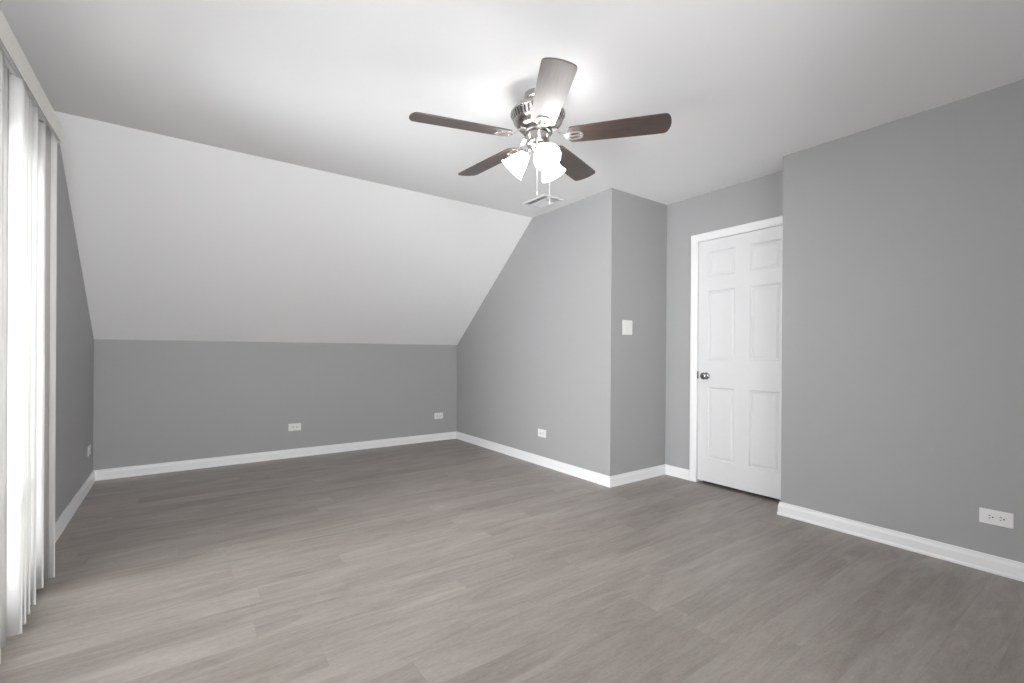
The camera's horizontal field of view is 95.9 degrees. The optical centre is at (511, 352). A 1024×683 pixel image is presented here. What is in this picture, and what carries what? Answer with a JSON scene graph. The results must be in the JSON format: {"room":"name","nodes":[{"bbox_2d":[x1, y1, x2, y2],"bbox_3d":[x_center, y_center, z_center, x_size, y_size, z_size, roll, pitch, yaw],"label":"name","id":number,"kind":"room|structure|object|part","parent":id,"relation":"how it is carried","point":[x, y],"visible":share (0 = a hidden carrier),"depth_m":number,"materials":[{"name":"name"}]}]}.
{"room":"empty attic bedroom","nodes":[
{"label":"empty attic bedroom","id":0,"kind":"room"},
{"bbox_2d":[0,39,93,522],"bbox_3d":[-1.526,-0.138,1.021,0.120,2.440,6.882,0,0,-36],"label":"wall","id":1,"kind":"structure","parent":0,"point":[74,333],"depth_m":3.02,"materials":[{"name":"grey paint"}]},
{"bbox_2d":[0,9,61,663],"bbox_3d":[-1.560,-0.005,1.277,0.125,2.133,2.175,0,0,-36],"label":"vertical blind","id":2,"kind":"object","parent":1,"relation":"attached to","point":[28,142],"visible":1,"depth_m":1.80,"materials":[{"name":"white plastic"}]},
{"bbox_3d":[-1.574,-1.053,1.267,0.079,0.031,2.145,0,0,-36],"label":"head rail","id":3,"kind":"part","parent":2,"relation":"part of","materials":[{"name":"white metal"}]},
{"bbox_2d":[55,470,95,542],"bbox_3d":[-2.853,1.028,2.975,0.017,0.087,2.172,0,0,-36],"label":"baseboard","id":4,"kind":"structure","parent":1,"relation":"attached to","point":[63,520],"depth_m":3.07,"materials":[{"name":"white wood"}]},
{"bbox_2d":[88,444,90,455],"bbox_3d":[-3.351,0.773,3.661,0.007,0.075,0.120,0,0,-36],"label":"outlet","id":5,"kind":"object","parent":1,"relation":"attached to","point":[89,446],"visible":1,"depth_m":3.65,"materials":[{"name":"white plastic"}]},
{"bbox_2d":[93,339,456,469],"bbox_3d":[-2.130,0.483,4.903,3.678,1.181,0.120,0,0,-36],"label":"wall","id":6,"kind":"structure","parent":0,"point":[156,401],"depth_m":4.55,"materials":[{"name":"grey paint"}]},
{"bbox_2d":[94,431,455,480],"bbox_3d":[-2.094,1.030,4.848,3.438,0.087,0.017,0,0,-36],"label":"baseboard","id":7,"kind":"structure","parent":6,"relation":"attached to","point":[122,472],"depth_m":4.54,"materials":[{"name":"white wood"}]},
{"bbox_2d":[288,423,300,430],"bbox_3d":[-2.235,0.762,4.750,0.120,0.075,0.007,0,0,-36],"label":"outlet","id":8,"kind":"object","parent":6,"relation":"attached to","point":[296,426],"visible":1,"depth_m":4.75,"materials":[{"name":"white plastic"}]},
{"bbox_2d":[434,412,442,418],"bbox_3d":[-0.906,0.777,5.706,0.120,0.075,0.007,0,0,-36],"label":"outlet","id":9,"kind":"object","parent":6,"relation":"attached to","point":[436,415],"visible":1,"depth_m":5.70,"materials":[{"name":"white plastic"}]},
{"bbox_2d":[54,111,531,344],"bbox_3d":[-1.704,-0.720,4.319,3.678,1.486,1.749,0,0,-36],"label":"ceiling","id":10,"kind":"structure","parent":0,"point":[177,239],"depth_m":3.83,"materials":[{"name":"white paint"}]},
{"bbox_2d":[0,439,1023,682],"bbox_3d":[0.171,1.142,2.323,4.406,0.100,7.002,0,0,-36],"label":"floor","id":11,"kind":"structure","parent":0,"point":[450,560],"depth_m":2.15,"materials":[{"name":"grey plastic"}]},
{"bbox_2d":[0,0,1023,217],"bbox_3d":[0.669,-1.394,1.650,4.406,0.100,5.350,0,0,-36],"label":"ceiling","id":12,"kind":"structure","parent":0,"point":[332,86],"depth_m":2.22,"materials":[{"name":"white paint"}]},
{"bbox_2d":[409,57,671,204],"bbox_3d":[0.101,-1.061,2.440,1.276,0.576,1.251,0,0,-36],"label":"ceiling fan","id":13,"kind":"object","parent":12,"relation":"hanging from","point":[541,112],"visible":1,"depth_m":2.32,"materials":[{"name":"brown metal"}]},
{"bbox_3d":[-0.246,-1.115,2.260,0.507,0.042,0.143,0,0,-22],"label":"blade","id":14,"kind":"part","parent":13,"relation":"part of","materials":[{"name":"brown wood"}]},
{"bbox_3d":[-0.132,-1.123,2.731,0.143,0.037,0.507,0,0,-40],"label":"blade","id":15,"kind":"part","parent":13,"relation":"part of","materials":[{"name":"brown wood"}]},
{"bbox_3d":[0.009,-0.993,2.444,0.137,0.144,0.139,0,0,-36],"label":"lamp shade","id":16,"kind":"part","parent":13,"relation":"part of","materials":[{"name":"white glass"}]},
{"bbox_3d":[0.075,-1.049,2.431,0.064,0.062,0.049,0,0,13],"label":"lamp arm","id":17,"kind":"part","parent":13,"relation":"part of","materials":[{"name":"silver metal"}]},
{"bbox_3d":[0.161,-1.014,2.324,0.056,0.061,0.053,0,0,37],"label":"bulb","id":18,"kind":"part","parent":13,"relation":"part of","materials":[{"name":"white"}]},
{"bbox_3d":[0.163,-0.992,2.300,0.136,0.144,0.144,0,0,-36],"label":"lamp shade","id":19,"kind":"part","parent":13,"relation":"part of","materials":[{"name":"white glass"}]},
{"bbox_3d":[0.166,-1.117,2.007,0.143,0.034,0.507,0,0,-4],"label":"blade","id":20,"kind":"part","parent":13,"relation":"part of","materials":[{"name":"brown wood"}]},
{"bbox_3d":[0.212,-0.992,2.507,0.145,0.144,0.140,0,0,-36],"label":"lamp shade","id":21,"kind":"part","parent":13,"relation":"part of","materials":[{"name":"white glass"}]},
{"bbox_3d":[0.350,-1.131,2.768,0.143,0.042,0.507,0,0,32],"label":"blade","id":22,"kind":"part","parent":13,"relation":"part of","materials":[{"name":"brown wood"}]},
{"bbox_3d":[0.535,-1.127,2.321,0.507,0.036,0.143,0,0,14],"label":"blade","id":23,"kind":"part","parent":13,"relation":"part of","materials":[{"name":"brown wood"}]},
{"bbox_2d":[523,194,563,208],"bbox_3d":[0.274,-1.343,4.107,0.224,0.014,0.304,0,0,-36],"label":"ceiling vent","id":24,"kind":"object","parent":12,"relation":"in","point":[542,201],"visible":0.98,"depth_m":4.08,"materials":[{"name":"white metal"}]},
{"bbox_2d":[457,188,611,475],"bbox_3d":[0.104,-0.132,4.847,0.120,2.440,2.574,0,0,-36],"label":"wall","id":25,"kind":"structure","parent":0,"point":[535,354],"depth_m":4.38,"materials":[{"name":"grey paint"}]},
{"bbox_2d":[456,431,609,487],"bbox_3d":[0.046,1.044,4.801,0.017,0.087,2.591,0,0,-36],"label":"baseboard","id":26,"kind":"structure","parent":25,"relation":"attached to","point":[585,474],"depth_m":4.47,"materials":[{"name":"white wood"}]},
{"bbox_2d":[538,429,545,437],"bbox_3d":[0.289,0.778,4.474,0.007,0.075,0.120,0,0,-36],"label":"outlet","id":27,"kind":"object","parent":25,"relation":"attached to","point":[541,433],"visible":1,"depth_m":4.47,"materials":[{"name":"white plastic"}]},
{"bbox_2d":[610,188,666,475],"bbox_3d":[1.117,-0.124,4.064,0.848,2.440,0.120,0,0,-36],"label":"wall","id":28,"kind":"structure","parent":0,"point":[639,224],"depth_m":3.96,"materials":[{"name":"grey paint"}]},
{"bbox_2d":[622,320,631,334],"bbox_3d":[0.972,-0.214,3.879,0.123,0.123,0.009,0,0,-36],"label":"light switch","id":29,"kind":"object","parent":28,"relation":"attached to","point":[626,324],"visible":1,"depth_m":3.87,"materials":[{"name":"white plastic"}]},
{"bbox_2d":[610,464,665,487],"bbox_3d":[1.094,1.052,3.969,0.745,0.087,0.017,0,0,-36],"label":"baseboard","id":30,"kind":"structure","parent":28,"relation":"attached to","point":[629,477],"depth_m":3.94,"materials":[{"name":"white wood"}]},
{"bbox_2d":[665,171,782,469],"bbox_3d":[1.783,-0.120,3.787,0.150,2.440,1.107,0,0,-36],"label":"wall","id":31,"kind":"structure","parent":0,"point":[761,198],"depth_m":4.03,"materials":[{"name":"grey paint"}]},
{"bbox_2d":[665,464,688,479],"bbox_3d":[1.458,1.054,4.086,0.017,0.087,0.254,0,0,-36],"label":"baseboard","id":32,"kind":"structure","parent":31,"relation":"attached to","point":[670,470],"depth_m":4.08,"materials":[{"name":"white wood"}]},
{"bbox_2d":[689,216,782,481],"bbox_3d":[1.835,0.047,3.671,0.136,2.106,0.850,0,0,-36],"label":"door frame","id":33,"kind":"structure","parent":31,"relation":"attached to","point":[775,221],"depth_m":3.94,"materials":[{"name":"white wood"}]},
{"bbox_2d":[697,225,782,499],"bbox_3d":[1.796,0.069,3.627,0.094,2.015,0.768,0,0,-36],"label":"door","id":34,"kind":"structure","parent":33,"relation":"in","point":[739,373],"depth_m":3.63,"materials":[{"name":"white paint"}]},
{"bbox_3d":[1.608,0.192,3.856,0.054,0.059,0.059,0,0,-36],"label":"knob","id":35,"kind":"part","parent":34,"relation":"part of","materials":[{"name":"silver metal"}]},
{"bbox_2d":[781,79,1023,562],"bbox_3d":[2.925,-0.110,1.956,0.374,2.440,3.200,0,0,-36],"label":"wall","id":36,"kind":"structure","parent":0,"point":[902,399],"depth_m":2.59,"materials":[{"name":"grey paint"}]},
{"bbox_2d":[777,502,1023,581],"bbox_3d":[2.719,1.065,1.899,0.017,0.087,3.097,0,0,-36],"label":"baseboard","id":37,"kind":"structure","parent":36,"relation":"attached to","point":[1004,567],"depth_m":2.57,"materials":[{"name":"white wood"}]},
{"bbox_2d":[979,507,1013,528],"bbox_3d":[2.427,0.827,2.315,0.007,0.075,0.120,0,0,-36],"label":"outlet","id":38,"kind":"object","parent":36,"relation":"attached to","point":[989,516],"visible":1,"depth_m":2.31,"materials":[{"name":"white plastic"}]},
{"bbox_2d":[986,513,994,520],"bbox_3d":[2.413,0.827,2.329,0.002,0.035,0.029,0,0,-36],"label":"receptacle","id":39,"kind":"object","parent":38,"relation":"attached to","point":[989,516],"depth_m":2.33,"materials":[{"name":"white plastic"}]},
{"bbox_2d":[997,516,1005,522],"bbox_3d":[2.436,0.827,2.298,0.002,0.035,0.029,0,0,-36],"label":"receptacle","id":40,"kind":"object","parent":38,"relation":"attached to","point":[1000,519],"depth_m":2.30,"materials":[{"name":"white plastic"}]}
]}

